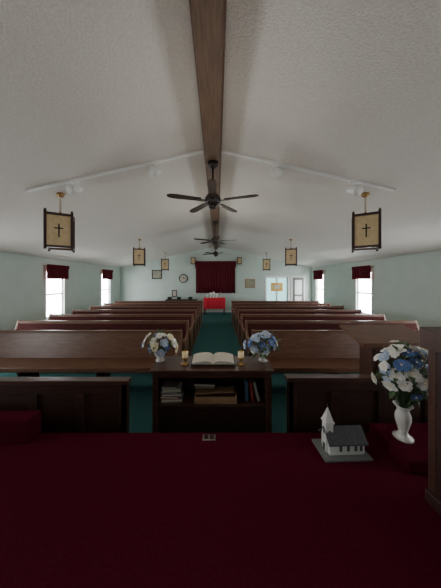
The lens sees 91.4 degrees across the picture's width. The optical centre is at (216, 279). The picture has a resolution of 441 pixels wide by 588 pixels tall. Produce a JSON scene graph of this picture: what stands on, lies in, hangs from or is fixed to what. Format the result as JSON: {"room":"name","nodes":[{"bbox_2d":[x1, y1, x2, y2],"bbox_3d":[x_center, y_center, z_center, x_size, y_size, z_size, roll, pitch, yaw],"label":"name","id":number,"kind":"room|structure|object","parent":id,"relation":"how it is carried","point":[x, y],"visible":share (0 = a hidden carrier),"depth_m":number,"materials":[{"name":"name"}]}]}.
{"room":"church","nodes":[
{"label":"church","id":0,"kind":"room"},
{"bbox_2d":[0,252,119,329],"bbox_3d":[-5.510,0.540,4.900,0.200,2.520,14.600,0,0,0],"label":"wall","id":1,"kind":"structure","parent":0,"point":[21,276],"depth_m":6.45,"materials":[{"name":"paint"}]},
{"bbox_2d":[44,268,65,319],"bbox_3d":[-5.435,0.460,7.200,0.150,1.680,0.960,0,0,0],"label":"window","id":2,"kind":"structure","parent":1,"relation":"in","point":[53,288],"depth_m":7.23,"materials":[{"name":"white glass"}]},
{"bbox_2d":[43,264,68,278],"bbox_3d":[-5.338,-0.260,7.200,0.142,0.481,1.060,0,0,0],"label":"window valance","id":3,"kind":"object","parent":1,"relation":"attached to","point":[53,271],"visible":1,"depth_m":7.14,"materials":[{"name":"red fabric"}]},
{"bbox_2d":[101,272,110,305],"bbox_3d":[-5.435,0.460,10.450,0.150,1.680,0.960,0,0,0],"label":"window","id":4,"kind":"structure","parent":1,"relation":"in","point":[104,283],"depth_m":10.60,"materials":[{"name":"white glass"}]},
{"bbox_2d":[102,269,112,279],"bbox_3d":[-5.338,-0.260,10.450,0.142,0.481,1.060,0,0,0],"label":"window valance","id":5,"kind":"object","parent":1,"relation":"attached to","point":[106,274],"visible":1,"depth_m":10.39,"materials":[{"name":"red fabric"}]},
{"bbox_2d":[0,312,423,432],"bbox_3d":[-0.060,1.900,4.900,11.100,0.200,14.600,0,0,0],"label":"floor","id":6,"kind":"structure","parent":0,"point":[216,334],"depth_m":3.93,"materials":[{"name":"teal carpet"}]},
{"bbox_2d":[0,377,131,432],"bbox_3d":[-1.865,1.410,2.220,1.930,0.780,0.100,0,0,0],"label":"wooden partition","id":7,"kind":"object","parent":6,"relation":"on","point":[65,404],"visible":0.55,"depth_m":2.20,"materials":[{"name":"brown wood"}]},
{"bbox_2d":[0,329,182,376],"bbox_3d":[-2.495,1.338,3.553,3.750,0.923,0.645,0,0,0],"label":"pew","id":8,"kind":"object","parent":6,"relation":"on","point":[26,353],"visible":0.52,"depth_m":3.74,"materials":[{"name":"brown wood"}]},
{"bbox_2d":[14,320,188,355],"bbox_3d":[-2.495,1.338,4.452,3.750,0.923,0.645,0,0,0],"label":"pew","id":9,"kind":"object","parent":6,"relation":"on","point":[20,324],"visible":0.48,"depth_m":4.66,"materials":[{"name":"brown wood"}]},
{"bbox_2d":[48,313,192,355],"bbox_3d":[-2.495,1.338,5.353,3.750,0.923,0.645,0,0,0],"label":"pew","id":10,"kind":"object","parent":6,"relation":"on","point":[189,317],"visible":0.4,"depth_m":5.56,"materials":[{"name":"brown wood"}]},
{"bbox_2d":[72,309,196,344],"bbox_3d":[-2.495,1.338,6.253,3.750,0.923,0.645,0,0,0],"label":"pew","id":11,"kind":"object","parent":6,"relation":"on","point":[74,311],"visible":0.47,"depth_m":6.46,"materials":[{"name":"brown wood"}]},
{"bbox_2d":[90,305,198,335],"bbox_3d":[-2.495,1.338,7.152,3.750,0.923,0.645,0,0,0],"label":"pew","id":12,"kind":"object","parent":6,"relation":"on","point":[91,306],"visible":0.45,"depth_m":7.39,"materials":[{"name":"brown wood"}]},
{"bbox_2d":[103,303,200,329],"bbox_3d":[-2.495,1.338,8.053,3.750,0.923,0.645,0,0,0],"label":"pew","id":13,"kind":"object","parent":6,"relation":"on","point":[105,304],"visible":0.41,"depth_m":8.29,"materials":[{"name":"brown wood"}]},
{"bbox_2d":[115,300,202,324],"bbox_3d":[-2.495,1.338,8.953,3.750,0.923,0.645,0,0,0],"label":"pew","id":14,"kind":"object","parent":6,"relation":"on","point":[201,302],"visible":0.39,"depth_m":9.18,"materials":[{"name":"brown wood"}]},
{"bbox_2d":[165,297,196,300],"bbox_3d":[-1.899,1.350,11.525,1.658,0.900,0.450,0,0,0],"label":"console table","id":15,"kind":"object","parent":6,"relation":"on","point":[168,298],"visible":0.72,"depth_m":11.40,"materials":[{"name":"black paint"}]},
{"bbox_2d":[149,356,273,432],"bbox_3d":[-0.056,1.400,2.600,1.380,0.800,0.460,0,0,0],"label":"table","id":16,"kind":"object","parent":6,"relation":"on","point":[185,416],"visible":0.69,"depth_m":2.43,"materials":[{"name":"brown wood"}]},
{"bbox_2d":[141,328,178,361],"bbox_3d":[-0.719,0.790,2.659,0.448,0.419,0.337,0,0,18],"label":"flower arrangement","id":17,"kind":"object","parent":16,"relation":"on","point":[154,344],"visible":1,"depth_m":2.61,"materials":[{"name":"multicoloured plant"}]},
{"bbox_2d":[181,351,188,365],"bbox_3d":[-0.380,0.917,2.550,0.100,0.165,0.100,0,0,0],"label":"candle","id":18,"kind":"object","parent":16,"relation":"on","point":[184,357],"visible":1,"depth_m":2.52,"materials":[{"name":"beige wax"}]},
{"bbox_2d":[160,378,259,402],"bbox_3d":[-0.082,1.291,2.550,1.157,0.226,0.184,0,0,0],"label":"book stack","id":19,"kind":"object","parent":16,"relation":"on","point":[172,390],"visible":0.98,"depth_m":2.48,"materials":[{"name":"paper"}]},
{"bbox_2d":[190,352,235,366],"bbox_3d":[-0.046,0.955,2.594,0.520,0.091,0.250,0,0,0],"label":"open book","id":20,"kind":"object","parent":16,"relation":"on","point":[204,359],"visible":1,"depth_m":2.52,"materials":[{"name":"white paper"}]},
{"bbox_2d":[194,385,236,403],"bbox_3d":[-0.016,1.342,2.570,0.480,0.124,0.260,0,0,0],"label":"wooden tray","id":21,"kind":"object","parent":16,"relation":"on","point":[219,394],"visible":0.9,"depth_m":2.47,"materials":[{"name":"brown wood"}]},
{"bbox_2d":[194,378,214,388],"bbox_3d":[-0.146,1.239,2.579,0.241,0.066,0.162,0,0,0],"label":"hymnal","id":22,"kind":"object","parent":21,"relation":"on","point":[200,383],"visible":0.98,"depth_m":2.52,"materials":[{"name":"paper"}]},
{"bbox_2d":[237,351,244,365],"bbox_3d":[0.285,0.917,2.550,0.100,0.165,0.100,0,0,0],"label":"candle","id":23,"kind":"object","parent":16,"relation":"on","point":[240,357],"visible":1,"depth_m":2.52,"materials":[{"name":"beige wax"}]},
{"bbox_2d":[243,331,281,361],"bbox_3d":[0.579,0.805,2.643,0.504,0.389,0.341,0,0,0],"label":"flower arrangement","id":24,"kind":"object","parent":16,"relation":"on","point":[264,351],"visible":1,"depth_m":2.61,"materials":[{"name":"blue plant"}]},
{"bbox_2d":[203,297,224,314],"bbox_3d":[-0.132,1.364,11.335,1.129,0.872,0.549,0,0,0],"label":"table","id":25,"kind":"object","parent":6,"relation":"on","point":[208,303],"visible":1,"depth_m":11.08,"materials":[{"name":"red fabric"}]},
{"bbox_2d":[206,292,220,297],"bbox_3d":[-0.173,0.778,11.300,0.800,0.300,0.130,0,0,0],"label":"cups","id":26,"kind":"object","parent":25,"relation":"on","point":[213,293],"visible":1,"depth_m":11.26,"materials":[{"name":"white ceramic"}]},
{"bbox_2d":[231,300,318,324],"bbox_3d":[2.495,1.338,8.953,3.750,0.923,0.645,0,0,0],"label":"pew","id":27,"kind":"object","parent":6,"relation":"on","point":[232,302],"visible":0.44,"depth_m":9.18,"materials":[{"name":"brown wood"}]},
{"bbox_2d":[233,303,330,329],"bbox_3d":[2.495,1.338,8.053,3.750,0.923,0.645,0,0,0],"label":"pew","id":28,"kind":"object","parent":6,"relation":"on","point":[234,304],"visible":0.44,"depth_m":8.29,"materials":[{"name":"brown wood"}]},
{"bbox_2d":[235,305,343,335],"bbox_3d":[2.495,1.338,7.152,3.750,0.923,0.645,0,0,0],"label":"pew","id":29,"kind":"object","parent":6,"relation":"on","point":[342,306],"visible":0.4,"depth_m":7.39,"materials":[{"name":"brown wood"}]},
{"bbox_2d":[237,309,361,344],"bbox_3d":[2.495,1.338,6.253,3.750,0.923,0.645,0,0,0],"label":"pew","id":30,"kind":"object","parent":6,"relation":"on","point":[239,311],"visible":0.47,"depth_m":6.46,"materials":[{"name":"brown wood"}]},
{"bbox_2d":[241,313,385,355],"bbox_3d":[2.495,1.338,5.353,3.750,0.923,0.645,0,0,0],"label":"pew","id":31,"kind":"object","parent":6,"relation":"on","point":[244,317],"visible":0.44,"depth_m":5.56,"materials":[{"name":"brown wood"}]},
{"bbox_2d":[245,320,418,355],"bbox_3d":[2.495,1.338,4.452,3.750,0.923,0.645,0,0,0],"label":"pew","id":32,"kind":"object","parent":6,"relation":"on","point":[249,324],"visible":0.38,"depth_m":4.66,"materials":[{"name":"brown wood"}]},
{"bbox_2d":[251,329,426,373],"bbox_3d":[2.495,1.338,3.553,3.750,0.923,0.645,0,0,0],"label":"pew","id":33,"kind":"object","parent":6,"relation":"on","point":[302,351],"visible":0.28,"depth_m":3.74,"materials":[{"name":"brown wood"}]},
{"bbox_2d":[284,374,427,432],"bbox_3d":[1.685,1.395,2.220,1.950,0.810,0.100,0,0,0],"label":"wooden partition","id":34,"kind":"object","parent":6,"relation":"on","point":[352,399],"visible":0.48,"depth_m":2.20,"materials":[{"name":"brown wood"}]},
{"bbox_2d":[339,325,418,373],"bbox_3d":[2.080,1.201,2.658,0.860,1.199,0.485,0,0,0],"label":"lectern","id":35,"kind":"object","parent":6,"relation":"on","point":[370,339],"visible":0.41,"depth_m":2.64,"materials":[{"name":"brown wood"}]},
{"bbox_2d":[120,267,311,309],"bbox_3d":[-0.060,0.550,12.100,11.100,2.500,0.200,0,0,0],"label":"wall","id":36,"kind":"structure","parent":0,"point":[136,283],"depth_m":12.00,"materials":[{"name":"paint"}]},
{"bbox_2d":[152,270,161,278],"bbox_3d":[-3.349,-0.307,11.979,0.558,0.502,0.039,0,0,0],"label":"framed picture","id":37,"kind":"object","parent":36,"relation":"attached to","point":[156,274],"visible":0.87,"depth_m":11.98,"materials":[{"name":"beige paper"}]},
{"bbox_2d":[172,290,176,296],"bbox_3d":[-2.372,0.753,11.979,0.279,0.391,0.039,0,0,0],"label":"framed picture","id":38,"kind":"object","parent":36,"relation":"attached to","point":[174,292],"visible":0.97,"depth_m":11.96,"materials":[{"name":"paper"}]},
{"bbox_2d":[179,274,187,282],"bbox_3d":[-1.870,-0.084,11.975,0.500,0.500,0.048,0,0,0],"label":"wall clock","id":39,"kind":"object","parent":36,"relation":"attached to","point":[183,278],"visible":1,"depth_m":11.96,"materials":[{"name":"black paint"}]},
{"bbox_2d":[191,257,195,263],"bbox_3d":[-1.312,-1.060,11.880,0.240,0.380,0.240,0,0,0],"label":"wall sconce","id":40,"kind":"object","parent":36,"relation":"attached to","point":[193,259],"visible":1,"depth_m":11.78,"materials":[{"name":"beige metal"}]},
{"bbox_2d":[195,261,235,292],"bbox_3d":[-0.084,-0.150,11.919,2.337,1.770,0.160,0,0,0],"label":"curtain","id":41,"kind":"object","parent":36,"relation":"attached to","point":[211,276],"visible":0.94,"depth_m":11.90,"materials":[{"name":"red fabric"}]},
{"bbox_2d":[124,247,307,266],"bbox_3d":[-0.060,-1.325,12.100,11.100,1.250,0.200,0,0,0],"label":"gable","id":42,"kind":"object","parent":36,"relation":"on","point":[184,259],"depth_m":12.00,"materials":[{"name":"paint"}]},
{"bbox_2d":[203,310,230,311],"bbox_3d":[-1.363,1.750,11.990,8.055,0.100,0.020,0,0,0],"label":"baseboard","id":43,"kind":"structure","parent":36,"relation":"attached to","point":[203,310],"depth_m":11.98,"materials":[{"name":"white paint"}]},
{"bbox_2d":[237,257,241,263],"bbox_3d":[1.228,-1.060,11.880,0.240,0.380,0.240,0,0,0],"label":"wall sconce","id":44,"kind":"object","parent":36,"relation":"attached to","point":[239,259],"visible":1,"depth_m":11.76,"materials":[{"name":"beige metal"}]},
{"bbox_2d":[245,279,254,287],"bbox_3d":[1.842,0.195,11.979,0.558,0.502,0.039,0,0,0],"label":"framed picture","id":45,"kind":"object","parent":36,"relation":"attached to","point":[249,283],"visible":1,"depth_m":11.98,"materials":[{"name":"beige paper"}]},
{"bbox_2d":[266,277,287,300],"bbox_3d":[3.349,0.816,12.080,1.220,1.964,0.040,0,0,0],"label":"door","id":46,"kind":"structure","parent":36,"relation":"in","point":[270,295],"depth_m":12.07,"materials":[{"name":"white paint"}]},
{"bbox_2d":[271,283,282,290],"bbox_3d":[3.349,0.391,12.039,0.670,0.480,0.033,0,0,0],"label":"poster","id":47,"kind":"object","parent":46,"relation":"attached to","point":[274,286],"visible":1,"depth_m":12.03,"materials":[{"name":"paper"}]},
{"bbox_2d":[265,276,288,300],"bbox_3d":[3.349,0.780,11.989,1.368,2.040,0.019,0,0,0],"label":"trim","id":48,"kind":"structure","parent":36,"relation":"attached to","point":[265,276],"depth_m":11.98,"materials":[{"name":"white paint"}]},
{"bbox_2d":[266,267,287,275],"bbox_3d":[3.349,-0.435,12.100,1.228,0.530,0.200,0,0,0],"label":"header","id":49,"kind":"object","parent":36,"relation":"attached to","point":[274,271],"depth_m":12.00,"materials":[{"name":"paint"}]},
{"bbox_2d":[291,276,304,300],"bbox_3d":[4.521,0.785,11.939,0.781,2.030,0.118,0,0,0],"label":"door","id":50,"kind":"structure","parent":36,"relation":"in","point":[297,282],"depth_m":11.95,"materials":[{"name":"white paint"}]},
{"bbox_2d":[0,433,440,587],"bbox_3d":[-0.060,1.625,-0.074,10.698,0.350,4.249,0,0,0],"label":"floor","id":51,"kind":"structure","parent":0,"point":[78,510],"depth_m":1.33,"materials":[{"name":"red carpet"}]},
{"bbox_2d":[0,410,40,442],"bbox_3d":[-3.530,1.340,1.970,3.740,0.220,0.140,0,0,0],"label":"carpeted step","id":52,"kind":"structure","parent":51,"relation":"on","point":[16,426],"depth_m":1.90,"materials":[{"name":"red carpet"}]},
{"bbox_2d":[202,434,215,440],"bbox_3d":[-0.073,1.442,1.970,0.120,0.015,0.070,0,0,0],"label":"floor outlet","id":53,"kind":"object","parent":51,"relation":"on","point":[206,437],"visible":1,"depth_m":1.96,"materials":[{"name":"silver metal"}]},
{"bbox_2d":[312,403,372,462],"bbox_3d":[1.052,1.250,1.830,0.387,0.400,0.234,0,0,-2],"label":"church","id":54,"kind":"object","parent":51,"relation":"on","point":[339,443],"visible":1,"depth_m":1.77,"materials":[{"name":"white paint"}]},
{"bbox_2d":[370,423,427,473],"bbox_3d":[3.360,1.400,1.820,3.840,0.100,0.440,0,0,0],"label":"platform","id":55,"kind":"object","parent":51,"relation":"on","point":[413,457],"visible":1,"depth_m":1.77,"materials":[{"name":"red carpet"}]},
{"bbox_2d":[371,340,427,443],"bbox_3d":[1.616,0.933,1.843,0.543,0.834,0.433,0,0,0],"label":"flower vase","id":56,"kind":"object","parent":55,"relation":"on","point":[403,377],"visible":0.8,"depth_m":1.79,"materials":[{"name":"white ceramic"}]},
{"bbox_2d":[419,327,440,515],"bbox_3d":[1.705,0.881,1.190,0.710,1.138,0.500,0,0,0],"label":"pulpit","id":57,"kind":"object","parent":51,"relation":"on","point":[429,337],"visible":1,"depth_m":1.37,"materials":[{"name":"brown wood"}]},
{"bbox_2d":[0,0,440,266],"bbox_3d":[-0.060,-1.378,4.900,11.100,1.445,14.600,0,0,0],"label":"ceiling","id":58,"kind":"structure","parent":0,"point":[351,89],"depth_m":2.26,"materials":[{"name":"paint"}]},
{"bbox_2d":[43,192,74,252],"bbox_3d":[-2.470,-0.915,3.390,0.364,0.909,0.364,0,0,-30],"label":"pendant lantern","id":59,"kind":"object","parent":58,"relation":"hanging from","point":[58,228],"visible":1,"depth_m":3.26,"materials":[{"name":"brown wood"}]},
{"bbox_2d":[26,150,202,195],"bbox_3d":[-1.470,-1.533,3.097,2.540,0.669,0.225,0,0,0],"label":"track light","id":60,"kind":"object","parent":58,"relation":"attached to","point":[152,171],"visible":1,"depth_m":3.08,"materials":[{"name":"white paint"}]},
{"bbox_2d":[133,239,145,265],"bbox_3d":[-2.560,-0.915,7.100,0.364,0.909,0.364,0,0,-16],"label":"pendant lantern","id":61,"kind":"object","parent":58,"relation":"hanging from","point":[139,255],"visible":0.99,"depth_m":6.95,"materials":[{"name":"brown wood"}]},
{"bbox_2d":[161,253,168,270],"bbox_3d":[-2.560,-0.915,10.600,0.364,0.909,0.364,0,0,-12],"label":"pendant lantern","id":62,"kind":"object","parent":58,"relation":"hanging from","point":[164,262],"visible":0.98,"depth_m":10.44,"materials":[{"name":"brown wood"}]},
{"bbox_2d":[189,0,226,249],"bbox_3d":[-0.060,-1.798,4.900,0.250,0.195,14.200,0,0,0],"label":"ridge beam","id":63,"kind":"structure","parent":58,"relation":"attached to","point":[208,17],"depth_m":1.78,"materials":[{"name":"brown wood"}]},
{"bbox_2d":[202,245,221,256],"bbox_3d":[-0.004,-1.360,9.412,1.195,0.680,1.256,0,0,-11],"label":"ceiling fan","id":64,"kind":"object","parent":63,"relation":"hanging from","point":[215,253],"visible":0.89,"depth_m":9.33,"materials":[{"name":"black metal"}]},
{"bbox_2d":[167,160,258,212],"bbox_3d":[-0.005,-1.360,3.102,1.195,0.680,1.256,0,0,18],"label":"ceiling fan","id":65,"kind":"object","parent":63,"relation":"hanging from","point":[212,199],"visible":1,"depth_m":3.03,"materials":[{"name":"black metal"}]},
{"bbox_2d":[194,221,231,244],"bbox_3d":[-0.003,-1.360,6.290,1.195,0.680,1.256,0,0,10],"label":"ceiling fan","id":66,"kind":"object","parent":63,"relation":"hanging from","point":[214,240],"visible":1,"depth_m":6.23,"materials":[{"name":"black metal"}]},
{"bbox_2d":[263,253,269,270],"bbox_3d":[2.440,-0.915,10.600,0.364,0.909,0.364,0,0,12],"label":"pendant lantern","id":67,"kind":"object","parent":58,"relation":"hanging from","point":[266,262],"visible":0.97,"depth_m":10.44,"materials":[{"name":"brown wood"}]},
{"bbox_2d":[285,239,296,265],"bbox_3d":[2.440,-0.915,7.100,0.364,0.909,0.364,0,0,17],"label":"pendant lantern","id":68,"kind":"object","parent":58,"relation":"hanging from","point":[290,254],"visible":0.99,"depth_m":6.96,"materials":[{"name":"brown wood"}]},
{"bbox_2d":[223,150,395,195],"bbox_3d":[1.320,-1.527,3.097,2.480,0.681,0.225,0,0,0],"label":"track light","id":69,"kind":"object","parent":58,"relation":"attached to","point":[278,172],"visible":1,"depth_m":3.08,"materials":[{"name":"white paint"}]},
{"bbox_2d":[352,192,380,252],"bbox_3d":[2.340,-0.915,3.390,0.364,0.909,0.364,0,0,31],"label":"pendant lantern","id":70,"kind":"object","parent":58,"relation":"hanging from","point":[366,227],"visible":0.99,"depth_m":3.26,"materials":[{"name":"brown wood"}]},
{"bbox_2d":[312,250,440,326],"bbox_3d":[5.390,0.540,4.900,0.200,2.520,14.600,0,0,0],"label":"wall","id":71,"kind":"structure","parent":0,"point":[405,287],"depth_m":6.27,"materials":[{"name":"paint"}]},
{"bbox_2d":[313,270,322,279],"bbox_3d":[5.218,-0.260,11.050,0.142,0.481,1.060,0,0,0],"label":"window valance","id":72,"kind":"object","parent":71,"relation":"attached to","point":[318,274],"visible":1,"depth_m":11.02,"materials":[{"name":"red fabric"}]},
{"bbox_2d":[317,272,323,302],"bbox_3d":[5.315,0.460,11.050,0.150,1.680,0.960,0,0,0],"label":"window","id":73,"kind":"structure","parent":71,"relation":"in","point":[320,283],"depth_m":11.16,"materials":[{"name":"white glass"}]},
{"bbox_2d":[352,265,373,278],"bbox_3d":[5.218,-0.260,7.750,0.142,0.480,1.060,0,0,0],"label":"window valance","id":74,"kind":"object","parent":71,"relation":"attached to","point":[358,272],"visible":1,"depth_m":7.67,"materials":[{"name":"red fabric"}]},
{"bbox_2d":[355,269,372,313],"bbox_3d":[5.315,0.460,7.750,0.150,1.680,0.960,0,0,0],"label":"window","id":75,"kind":"structure","parent":71,"relation":"in","point":[365,286],"depth_m":7.78,"materials":[{"name":"white glass"}]}
]}

